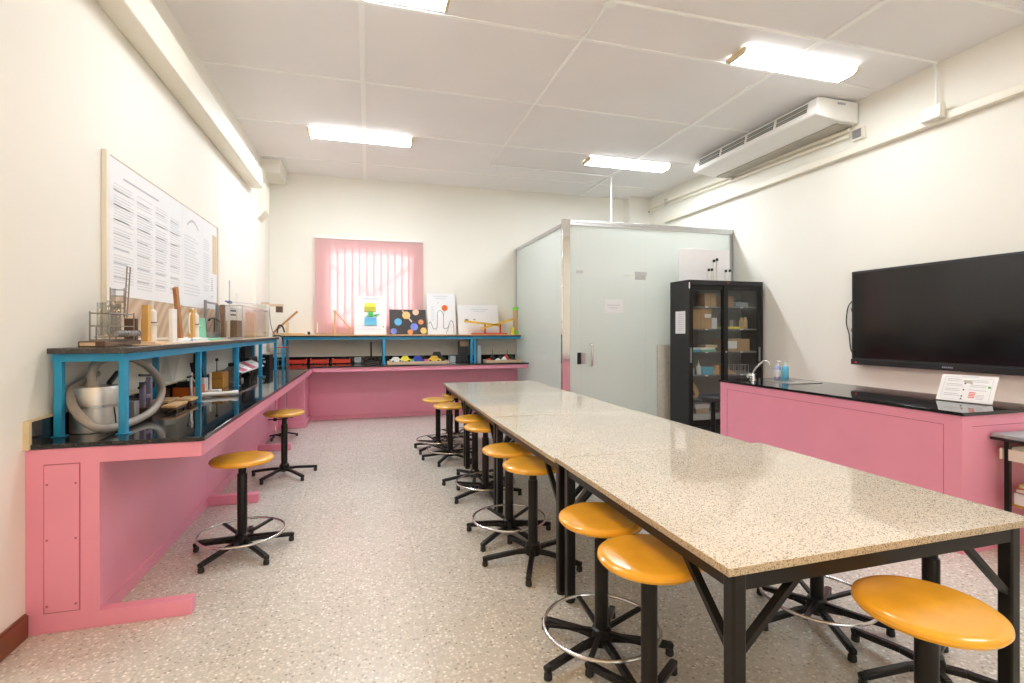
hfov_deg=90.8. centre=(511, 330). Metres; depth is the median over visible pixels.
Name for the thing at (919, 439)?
bench
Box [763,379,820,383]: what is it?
sink
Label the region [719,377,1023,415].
countertop
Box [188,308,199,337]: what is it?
bottle
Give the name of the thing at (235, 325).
wooden block
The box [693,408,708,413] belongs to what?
paper packet
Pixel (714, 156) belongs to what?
grille
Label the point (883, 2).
batten
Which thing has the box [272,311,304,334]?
wooden sextant
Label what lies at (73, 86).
wall
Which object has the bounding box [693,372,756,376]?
shelf
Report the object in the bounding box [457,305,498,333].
sheet
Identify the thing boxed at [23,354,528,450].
countertop
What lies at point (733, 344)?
cardboard box
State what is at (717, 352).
shelf
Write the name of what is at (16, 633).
baseboard
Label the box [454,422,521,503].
stool
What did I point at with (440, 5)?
ceiling light
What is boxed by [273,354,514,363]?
countertop
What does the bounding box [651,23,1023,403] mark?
wall
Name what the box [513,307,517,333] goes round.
cardboard tube
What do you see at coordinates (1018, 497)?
book
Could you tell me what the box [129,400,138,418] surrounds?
box
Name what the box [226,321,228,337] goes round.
wooden block
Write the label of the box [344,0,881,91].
batten
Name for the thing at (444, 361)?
wooden tray
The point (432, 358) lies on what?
toy car
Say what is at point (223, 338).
steel tray
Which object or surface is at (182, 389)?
tray
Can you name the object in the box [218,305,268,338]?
tank
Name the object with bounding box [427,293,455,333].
poster
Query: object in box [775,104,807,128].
grille
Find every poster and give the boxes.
[354,296,385,334]
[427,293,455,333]
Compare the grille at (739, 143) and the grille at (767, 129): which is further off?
the grille at (739, 143)
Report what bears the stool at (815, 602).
on the floor
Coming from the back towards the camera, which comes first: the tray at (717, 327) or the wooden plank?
the tray at (717, 327)
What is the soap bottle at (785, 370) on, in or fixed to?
on the bench at (919, 439)
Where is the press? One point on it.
(145, 388)
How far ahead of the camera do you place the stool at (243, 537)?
3.22 m
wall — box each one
[0,0,269,633]
[270,173,623,358]
[516,219,732,415]
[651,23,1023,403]
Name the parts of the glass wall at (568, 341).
wall post, rail, glass panel, corner post, glass panel, lock plate, handle, glass panel, door, rail, glass panel, wall post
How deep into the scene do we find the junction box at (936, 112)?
4.78 m
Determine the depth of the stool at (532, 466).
3.08 m
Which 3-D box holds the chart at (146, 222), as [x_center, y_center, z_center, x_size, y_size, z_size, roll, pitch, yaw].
[-2.614,-0.644,3.659,0.003,0.848,1.248,0,0,-16]
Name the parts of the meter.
panel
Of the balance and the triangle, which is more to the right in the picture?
the triangle
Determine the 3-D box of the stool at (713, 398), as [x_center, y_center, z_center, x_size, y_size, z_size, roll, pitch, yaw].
[2.460,1.098,6.219,0.568,0.644,0.545,0,0,-16]
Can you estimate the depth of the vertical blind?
8.49 m
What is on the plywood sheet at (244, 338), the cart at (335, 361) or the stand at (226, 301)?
the stand at (226, 301)
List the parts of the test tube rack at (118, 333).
wire frame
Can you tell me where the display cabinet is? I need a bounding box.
[670,280,762,433]
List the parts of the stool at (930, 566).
leg, leg, leg, leg, leg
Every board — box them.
[101,148,218,339]
[153,397,179,403]
[161,401,187,411]
[175,396,197,404]
[245,312,256,336]
[657,345,669,419]
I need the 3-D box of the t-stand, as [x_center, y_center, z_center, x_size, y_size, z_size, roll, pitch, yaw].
[-2.594,0.445,4.402,0.095,0.170,0.090,0,0,-16]
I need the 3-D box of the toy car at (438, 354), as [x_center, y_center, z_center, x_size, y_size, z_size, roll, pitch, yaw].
[-1.263,0.434,8.551,0.260,0.168,0.088,0,0,-20]
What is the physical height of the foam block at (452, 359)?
0.110 m
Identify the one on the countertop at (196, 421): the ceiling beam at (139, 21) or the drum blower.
the drum blower
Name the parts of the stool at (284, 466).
leg, leg, seat, leg, leg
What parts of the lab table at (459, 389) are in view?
leg, frame, leg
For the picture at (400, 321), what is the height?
0.436 m
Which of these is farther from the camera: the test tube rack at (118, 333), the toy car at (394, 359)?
the toy car at (394, 359)
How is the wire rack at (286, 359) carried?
on the countertop at (196, 421)
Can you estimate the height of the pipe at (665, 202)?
0.221 m
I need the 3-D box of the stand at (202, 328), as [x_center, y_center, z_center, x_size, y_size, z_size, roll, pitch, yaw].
[-2.599,-0.013,4.303,0.120,0.185,0.419,0,0,-16]
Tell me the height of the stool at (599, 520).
0.610 m
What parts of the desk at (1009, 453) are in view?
leg, rail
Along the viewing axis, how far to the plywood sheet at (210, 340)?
3.24 m
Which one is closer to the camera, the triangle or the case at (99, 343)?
the case at (99, 343)
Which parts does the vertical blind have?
pull cord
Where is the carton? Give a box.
[712,318,716,328]
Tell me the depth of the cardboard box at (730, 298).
6.97 m
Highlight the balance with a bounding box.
[204,300,220,337]
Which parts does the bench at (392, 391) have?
corner panel, panel, panel, panel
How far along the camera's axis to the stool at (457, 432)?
6.48 m
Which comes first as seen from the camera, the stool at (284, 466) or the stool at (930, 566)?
the stool at (930, 566)
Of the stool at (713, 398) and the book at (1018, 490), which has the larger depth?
the stool at (713, 398)
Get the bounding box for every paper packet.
[693,402,709,408]
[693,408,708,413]
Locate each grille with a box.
[698,149,719,166]
[720,136,744,155]
[746,121,773,142]
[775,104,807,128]
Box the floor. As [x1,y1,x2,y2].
[0,413,1023,682]
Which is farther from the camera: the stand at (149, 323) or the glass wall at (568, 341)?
the glass wall at (568, 341)
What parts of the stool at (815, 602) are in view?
leg, ring arm, leg, ring arm, ring arm, leg, ring arm, leg, ring arm, leg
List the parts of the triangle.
post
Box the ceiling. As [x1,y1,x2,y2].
[164,0,1023,199]
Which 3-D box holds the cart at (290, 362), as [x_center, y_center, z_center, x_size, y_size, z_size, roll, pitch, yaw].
[-3.411,0.487,8.033,0.275,0.084,0.132,0,0,-16]
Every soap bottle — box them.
[774,360,780,379]
[782,361,788,379]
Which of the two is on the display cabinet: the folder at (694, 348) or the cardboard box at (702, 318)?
the cardboard box at (702, 318)
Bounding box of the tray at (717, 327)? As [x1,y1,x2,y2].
[717,327,740,328]
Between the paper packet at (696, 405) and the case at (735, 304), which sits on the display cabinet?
the case at (735, 304)
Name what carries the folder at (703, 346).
on the folder at (694, 348)
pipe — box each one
[202,390,237,396]
[648,128,851,212]
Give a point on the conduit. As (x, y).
(607, 3)
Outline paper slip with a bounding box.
[213,235,215,274]
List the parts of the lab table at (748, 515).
leg, leg, frame, leg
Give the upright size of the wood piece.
0.130 m
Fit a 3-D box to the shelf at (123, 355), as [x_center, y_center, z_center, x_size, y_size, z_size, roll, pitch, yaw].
[-2.745,0.307,4.713,0.338,0.445,4.590,0,0,-16]
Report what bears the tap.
on the bench at (919, 439)
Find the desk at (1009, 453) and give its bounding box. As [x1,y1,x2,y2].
[990,430,1023,512]
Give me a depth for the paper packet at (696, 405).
6.86 m
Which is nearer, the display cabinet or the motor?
the motor
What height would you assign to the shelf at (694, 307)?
0.020 m
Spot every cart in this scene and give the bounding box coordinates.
[288,359,306,364]
[310,358,328,363]
[332,358,349,363]
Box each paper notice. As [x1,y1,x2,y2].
[605,299,622,312]
[675,311,684,333]
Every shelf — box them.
[47,337,278,437]
[281,334,520,364]
[693,306,756,309]
[693,329,756,329]
[693,351,756,353]
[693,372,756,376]
[1012,502,1023,508]
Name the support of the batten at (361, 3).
attached to the ceiling
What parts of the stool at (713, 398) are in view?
seat, stem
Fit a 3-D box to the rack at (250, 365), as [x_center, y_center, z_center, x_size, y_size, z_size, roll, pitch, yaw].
[-3.006,0.442,5.736,0.150,0.175,1.120,0,0,-16]
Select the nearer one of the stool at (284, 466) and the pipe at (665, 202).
the stool at (284, 466)
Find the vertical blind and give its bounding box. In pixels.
[314,236,422,332]
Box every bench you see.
[26,369,311,635]
[278,364,527,428]
[719,360,1023,554]
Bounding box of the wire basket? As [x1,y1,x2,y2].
[729,364,748,373]
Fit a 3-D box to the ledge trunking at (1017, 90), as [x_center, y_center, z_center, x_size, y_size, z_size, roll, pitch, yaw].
[4.257,-2.018,4.188,0.075,0.075,10.520,0,0,-16]
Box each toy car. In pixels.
[389,357,402,361]
[400,356,411,361]
[412,356,423,360]
[428,356,440,360]
[429,352,444,360]
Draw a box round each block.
[169,309,176,341]
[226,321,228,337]
[230,320,241,337]
[448,356,455,362]
[455,355,460,362]
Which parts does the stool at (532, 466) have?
leg, leg, seat, leg, leg, leg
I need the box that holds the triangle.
[333,310,351,334]
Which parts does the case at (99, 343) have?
label plate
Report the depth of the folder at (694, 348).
6.82 m
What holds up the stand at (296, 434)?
on the floor
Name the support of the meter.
on the countertop at (196, 421)
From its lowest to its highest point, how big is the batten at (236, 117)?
0.010 m
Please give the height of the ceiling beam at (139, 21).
0.250 m
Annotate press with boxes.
[138,374,163,414]
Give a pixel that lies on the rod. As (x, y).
(236, 293)
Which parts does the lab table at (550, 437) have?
leg, frame, leg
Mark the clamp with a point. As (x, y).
(272, 335)
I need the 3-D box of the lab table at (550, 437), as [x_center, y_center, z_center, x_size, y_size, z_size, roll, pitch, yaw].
[0.638,1.048,3.495,1.270,0.745,1.323,0,0,-17]
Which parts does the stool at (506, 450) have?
leg, ring arm, leg, ring arm, seat, leg, ring arm, ring arm, leg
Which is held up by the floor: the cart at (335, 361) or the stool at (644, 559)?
the stool at (644, 559)
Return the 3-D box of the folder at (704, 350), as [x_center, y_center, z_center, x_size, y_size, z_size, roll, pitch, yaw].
[2.637,0.268,6.934,0.240,0.025,0.190,0,0,-16]
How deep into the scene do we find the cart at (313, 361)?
8.07 m
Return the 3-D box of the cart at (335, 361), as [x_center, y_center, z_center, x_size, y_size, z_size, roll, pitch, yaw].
[-2.776,0.487,8.214,0.275,0.084,0.132,0,0,-16]
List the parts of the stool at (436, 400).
leg, ring arm, leg, seat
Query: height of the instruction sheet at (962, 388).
0.192 m
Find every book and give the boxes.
[1013,492,1023,506]
[1016,488,1023,493]
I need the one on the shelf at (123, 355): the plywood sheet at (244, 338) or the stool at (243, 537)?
the plywood sheet at (244, 338)
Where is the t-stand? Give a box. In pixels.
[207,372,221,391]
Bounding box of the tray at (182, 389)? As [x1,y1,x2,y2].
[173,381,204,396]
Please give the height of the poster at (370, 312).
0.640 m
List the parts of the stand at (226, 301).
rod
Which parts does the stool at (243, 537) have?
leg, ring arm, leg, ring arm, ring arm, seat, leg, ring arm, ring arm, leg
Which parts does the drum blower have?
lid, handle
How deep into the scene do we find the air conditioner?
6.14 m
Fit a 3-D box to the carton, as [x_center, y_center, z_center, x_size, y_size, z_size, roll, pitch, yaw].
[2.743,-0.105,6.964,0.080,0.150,0.150,0,0,-16]
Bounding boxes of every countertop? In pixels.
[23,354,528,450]
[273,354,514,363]
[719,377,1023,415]
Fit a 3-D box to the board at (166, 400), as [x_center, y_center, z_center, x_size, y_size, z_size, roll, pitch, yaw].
[-2.474,0.507,3.589,0.130,0.045,0.220,0,0,-16]
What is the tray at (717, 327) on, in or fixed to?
on the tray at (731, 323)
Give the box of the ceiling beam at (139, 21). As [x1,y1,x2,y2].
[95,0,262,187]
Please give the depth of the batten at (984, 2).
4.00 m
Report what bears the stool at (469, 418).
on the floor
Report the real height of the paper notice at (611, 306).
0.185 m
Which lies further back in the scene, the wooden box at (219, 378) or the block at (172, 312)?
the wooden box at (219, 378)
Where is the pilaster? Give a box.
[252,158,265,361]
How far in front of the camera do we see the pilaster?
7.10 m
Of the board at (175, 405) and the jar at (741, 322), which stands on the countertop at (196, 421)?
the board at (175, 405)
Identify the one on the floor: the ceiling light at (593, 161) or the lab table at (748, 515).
the lab table at (748, 515)
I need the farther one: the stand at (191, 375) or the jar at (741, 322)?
the jar at (741, 322)
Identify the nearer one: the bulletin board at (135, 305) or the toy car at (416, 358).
the bulletin board at (135, 305)
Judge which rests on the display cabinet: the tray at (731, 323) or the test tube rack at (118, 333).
the tray at (731, 323)
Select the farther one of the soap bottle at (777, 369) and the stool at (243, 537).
the soap bottle at (777, 369)
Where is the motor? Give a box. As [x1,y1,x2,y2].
[224,363,243,382]
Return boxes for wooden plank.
[172,287,182,337]
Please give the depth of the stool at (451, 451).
5.54 m
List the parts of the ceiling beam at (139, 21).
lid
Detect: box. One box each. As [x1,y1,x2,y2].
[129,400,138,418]
[212,358,227,387]
[256,304,268,336]
[257,184,268,222]
[262,353,272,368]
[458,341,467,361]
[678,248,730,280]
[693,309,711,328]
[696,293,715,306]
[701,366,712,374]
[714,339,749,350]
[716,296,732,306]
[921,102,945,124]
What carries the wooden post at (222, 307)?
on the plywood sheet at (244, 338)
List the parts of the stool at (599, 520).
leg, ring arm, leg, ring arm, ring arm, seat, leg, leg, ring arm, ring arm, leg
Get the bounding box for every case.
[78,340,140,346]
[733,300,747,306]
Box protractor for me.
[693,383,698,396]
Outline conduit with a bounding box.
[489,0,938,221]
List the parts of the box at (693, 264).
leg, leg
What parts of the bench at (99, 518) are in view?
panel, frame, floor rail, panel, panel, floor rail, panel, floor rail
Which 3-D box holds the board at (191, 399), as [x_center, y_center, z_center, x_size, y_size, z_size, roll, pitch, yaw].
[-2.358,0.507,3.674,0.100,0.045,0.200,0,0,-16]
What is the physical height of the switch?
0.130 m
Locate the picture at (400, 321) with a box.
[389,309,426,333]
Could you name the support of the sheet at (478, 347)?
on the countertop at (196, 421)
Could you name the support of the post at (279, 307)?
on the plywood sheet at (244, 338)
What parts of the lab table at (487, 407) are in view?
leg, frame, leg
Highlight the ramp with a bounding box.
[464,318,513,333]
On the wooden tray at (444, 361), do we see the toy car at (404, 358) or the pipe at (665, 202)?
the toy car at (404, 358)
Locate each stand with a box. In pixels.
[124,301,168,343]
[187,372,194,395]
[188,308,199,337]
[199,318,221,339]
[225,280,258,338]
[268,401,281,441]
[278,392,297,435]
[364,342,377,362]
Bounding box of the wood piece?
[711,364,718,373]
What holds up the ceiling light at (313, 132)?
attached to the ceiling
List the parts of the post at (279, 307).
arm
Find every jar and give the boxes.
[739,317,743,328]
[744,317,747,328]
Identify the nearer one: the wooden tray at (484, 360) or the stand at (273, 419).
the stand at (273, 419)
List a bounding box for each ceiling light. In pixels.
[307,127,412,147]
[380,0,449,12]
[582,156,671,172]
[726,46,858,82]
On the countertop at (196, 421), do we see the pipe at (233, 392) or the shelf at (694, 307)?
the pipe at (233, 392)
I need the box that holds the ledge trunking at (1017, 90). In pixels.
[664,82,1023,222]
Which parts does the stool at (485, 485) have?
leg, leg, ring arm, seat, leg, leg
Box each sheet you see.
[132,340,229,344]
[239,337,273,339]
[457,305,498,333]
[476,345,480,361]
[936,374,998,404]
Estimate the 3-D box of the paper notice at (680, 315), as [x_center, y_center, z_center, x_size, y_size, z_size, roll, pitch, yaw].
[2.267,-0.115,6.803,0.002,0.300,0.220,0,0,-16]
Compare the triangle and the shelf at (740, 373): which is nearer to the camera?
the shelf at (740, 373)
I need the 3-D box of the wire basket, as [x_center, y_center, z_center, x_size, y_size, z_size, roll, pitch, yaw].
[3.171,0.528,7.065,0.227,0.124,0.138,0,0,-16]
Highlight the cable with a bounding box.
[846,301,851,352]
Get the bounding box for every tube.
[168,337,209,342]
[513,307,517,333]
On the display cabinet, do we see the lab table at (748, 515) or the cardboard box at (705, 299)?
the cardboard box at (705, 299)
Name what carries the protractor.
on the display cabinet
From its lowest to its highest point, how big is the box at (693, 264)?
0.470 m
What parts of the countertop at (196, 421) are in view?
edge trim, cap trim, grey bracket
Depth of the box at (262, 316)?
6.47 m
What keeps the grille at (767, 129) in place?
attached to the air conditioner
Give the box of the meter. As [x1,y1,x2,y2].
[187,362,207,391]
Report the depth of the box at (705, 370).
6.84 m
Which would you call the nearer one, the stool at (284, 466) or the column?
the stool at (284, 466)
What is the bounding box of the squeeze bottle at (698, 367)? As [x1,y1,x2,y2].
[696,360,700,374]
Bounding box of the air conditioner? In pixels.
[694,97,857,178]
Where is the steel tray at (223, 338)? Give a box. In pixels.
[221,337,240,339]
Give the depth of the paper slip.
5.15 m
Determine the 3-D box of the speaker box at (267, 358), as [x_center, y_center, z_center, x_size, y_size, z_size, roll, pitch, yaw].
[-3.455,0.423,7.103,0.130,0.214,0.283,0,0,-16]
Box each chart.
[110,156,181,304]
[182,205,201,307]
[202,219,216,309]
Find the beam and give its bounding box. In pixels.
[261,158,286,184]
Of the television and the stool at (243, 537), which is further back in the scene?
the television
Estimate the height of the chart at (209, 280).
0.846 m
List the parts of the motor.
plate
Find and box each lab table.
[443,380,567,466]
[461,392,629,509]
[491,410,748,594]
[557,442,1023,682]
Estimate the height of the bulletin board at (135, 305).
1.160 m
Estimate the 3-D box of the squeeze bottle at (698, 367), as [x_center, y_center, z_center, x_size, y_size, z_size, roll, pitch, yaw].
[2.534,0.493,6.858,0.068,0.194,0.066,0,0,-16]
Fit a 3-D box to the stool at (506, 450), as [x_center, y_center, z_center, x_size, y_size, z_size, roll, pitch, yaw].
[-0.003,1.115,3.482,0.602,0.610,0.575,0,0,-38]
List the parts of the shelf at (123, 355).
leg, leg, leg, frame, leg, leg, leg, leg, leg, leg, leg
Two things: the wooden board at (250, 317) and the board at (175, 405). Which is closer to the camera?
the board at (175, 405)
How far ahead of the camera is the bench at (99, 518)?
2.48 m
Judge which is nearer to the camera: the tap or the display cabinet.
the tap
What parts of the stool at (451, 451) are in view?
leg, leg, seat, leg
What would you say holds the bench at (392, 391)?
on the floor
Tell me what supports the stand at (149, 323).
on the plywood sheet at (210, 340)
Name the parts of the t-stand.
stem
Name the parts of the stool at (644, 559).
leg, seat, leg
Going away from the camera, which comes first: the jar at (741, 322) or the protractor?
the protractor
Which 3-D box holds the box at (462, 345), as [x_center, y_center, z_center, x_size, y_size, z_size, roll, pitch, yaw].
[-0.843,0.350,8.718,0.150,0.360,0.170,0,0,-16]
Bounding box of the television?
[851,251,1023,375]
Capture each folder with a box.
[693,347,714,349]
[697,345,716,347]
[700,349,715,351]
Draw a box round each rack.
[89,266,141,340]
[227,360,263,381]
[277,347,288,368]
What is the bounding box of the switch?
[852,126,865,141]
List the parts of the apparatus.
panel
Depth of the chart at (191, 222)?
4.49 m
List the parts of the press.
lever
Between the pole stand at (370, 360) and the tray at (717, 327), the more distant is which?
the pole stand at (370, 360)
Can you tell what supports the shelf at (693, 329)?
attached to the display cabinet
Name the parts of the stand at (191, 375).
rod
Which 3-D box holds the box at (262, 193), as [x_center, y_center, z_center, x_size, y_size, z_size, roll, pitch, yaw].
[-3.530,-1.805,7.167,0.100,0.490,0.320,0,0,-16]
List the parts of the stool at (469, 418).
leg, leg, seat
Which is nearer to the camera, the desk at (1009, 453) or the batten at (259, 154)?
the desk at (1009, 453)
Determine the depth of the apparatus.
6.27 m
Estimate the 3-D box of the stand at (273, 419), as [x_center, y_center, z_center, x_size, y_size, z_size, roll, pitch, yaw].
[-3.088,1.060,6.604,0.252,0.720,0.244,0,0,-16]
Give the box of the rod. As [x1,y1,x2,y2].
[236,293,237,319]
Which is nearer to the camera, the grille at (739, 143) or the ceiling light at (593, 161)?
the grille at (739, 143)
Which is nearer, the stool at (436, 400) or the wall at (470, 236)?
the stool at (436, 400)
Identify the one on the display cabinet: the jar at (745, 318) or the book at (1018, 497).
the jar at (745, 318)
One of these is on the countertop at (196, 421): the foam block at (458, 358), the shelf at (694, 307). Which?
the foam block at (458, 358)
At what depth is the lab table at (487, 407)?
4.64 m
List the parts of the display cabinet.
handle, door, panel, door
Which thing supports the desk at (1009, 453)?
on the floor
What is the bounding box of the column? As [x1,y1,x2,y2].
[624,197,650,275]
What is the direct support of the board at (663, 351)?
on the floor
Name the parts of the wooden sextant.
arm, post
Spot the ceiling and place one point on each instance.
(314, 37)
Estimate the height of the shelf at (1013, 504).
0.015 m
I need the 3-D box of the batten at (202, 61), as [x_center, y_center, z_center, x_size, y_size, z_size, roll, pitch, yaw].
[0.309,-2.575,5.755,6.810,0.010,0.028,0,0,-16]
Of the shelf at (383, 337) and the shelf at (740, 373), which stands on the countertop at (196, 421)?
the shelf at (383, 337)
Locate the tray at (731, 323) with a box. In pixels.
[717,320,740,328]
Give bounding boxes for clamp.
[272,335,283,344]
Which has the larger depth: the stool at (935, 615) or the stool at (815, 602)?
the stool at (815, 602)
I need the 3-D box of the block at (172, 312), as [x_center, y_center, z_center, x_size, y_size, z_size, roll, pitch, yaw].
[-2.400,-0.038,3.574,0.025,0.235,0.090,0,0,-16]
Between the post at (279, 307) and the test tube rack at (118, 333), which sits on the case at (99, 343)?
the test tube rack at (118, 333)
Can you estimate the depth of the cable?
5.74 m
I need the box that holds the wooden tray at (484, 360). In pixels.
[483,359,521,361]
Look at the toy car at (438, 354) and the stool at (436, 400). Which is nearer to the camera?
the stool at (436, 400)
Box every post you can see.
[220,305,225,336]
[261,302,283,335]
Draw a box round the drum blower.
[65,359,165,433]
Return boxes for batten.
[201,60,749,132]
[236,117,694,165]
[259,154,667,190]
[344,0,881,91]
[358,0,365,179]
[578,0,890,196]
[968,0,1023,13]
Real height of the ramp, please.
0.284 m
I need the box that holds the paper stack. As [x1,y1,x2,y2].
[693,411,719,419]
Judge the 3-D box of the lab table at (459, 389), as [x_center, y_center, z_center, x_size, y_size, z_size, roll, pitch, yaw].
[-0.125,1.048,6.074,1.220,0.745,1.366,0,0,-16]
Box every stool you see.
[193,451,293,573]
[251,409,316,484]
[414,397,462,454]
[422,402,471,466]
[432,393,471,445]
[442,414,504,488]
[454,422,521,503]
[466,442,550,551]
[482,456,581,586]
[541,502,673,682]
[585,534,702,682]
[697,393,719,432]
[756,575,895,662]
[850,555,997,682]
[851,575,1015,682]
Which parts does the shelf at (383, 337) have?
leg, leg, frame, leg, leg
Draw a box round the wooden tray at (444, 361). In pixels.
[387,360,448,363]
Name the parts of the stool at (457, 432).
seat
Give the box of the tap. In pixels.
[746,360,769,379]
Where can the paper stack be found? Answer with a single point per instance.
(706, 416)
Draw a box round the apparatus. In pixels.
[240,345,256,373]
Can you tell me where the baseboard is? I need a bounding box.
[0,614,27,662]

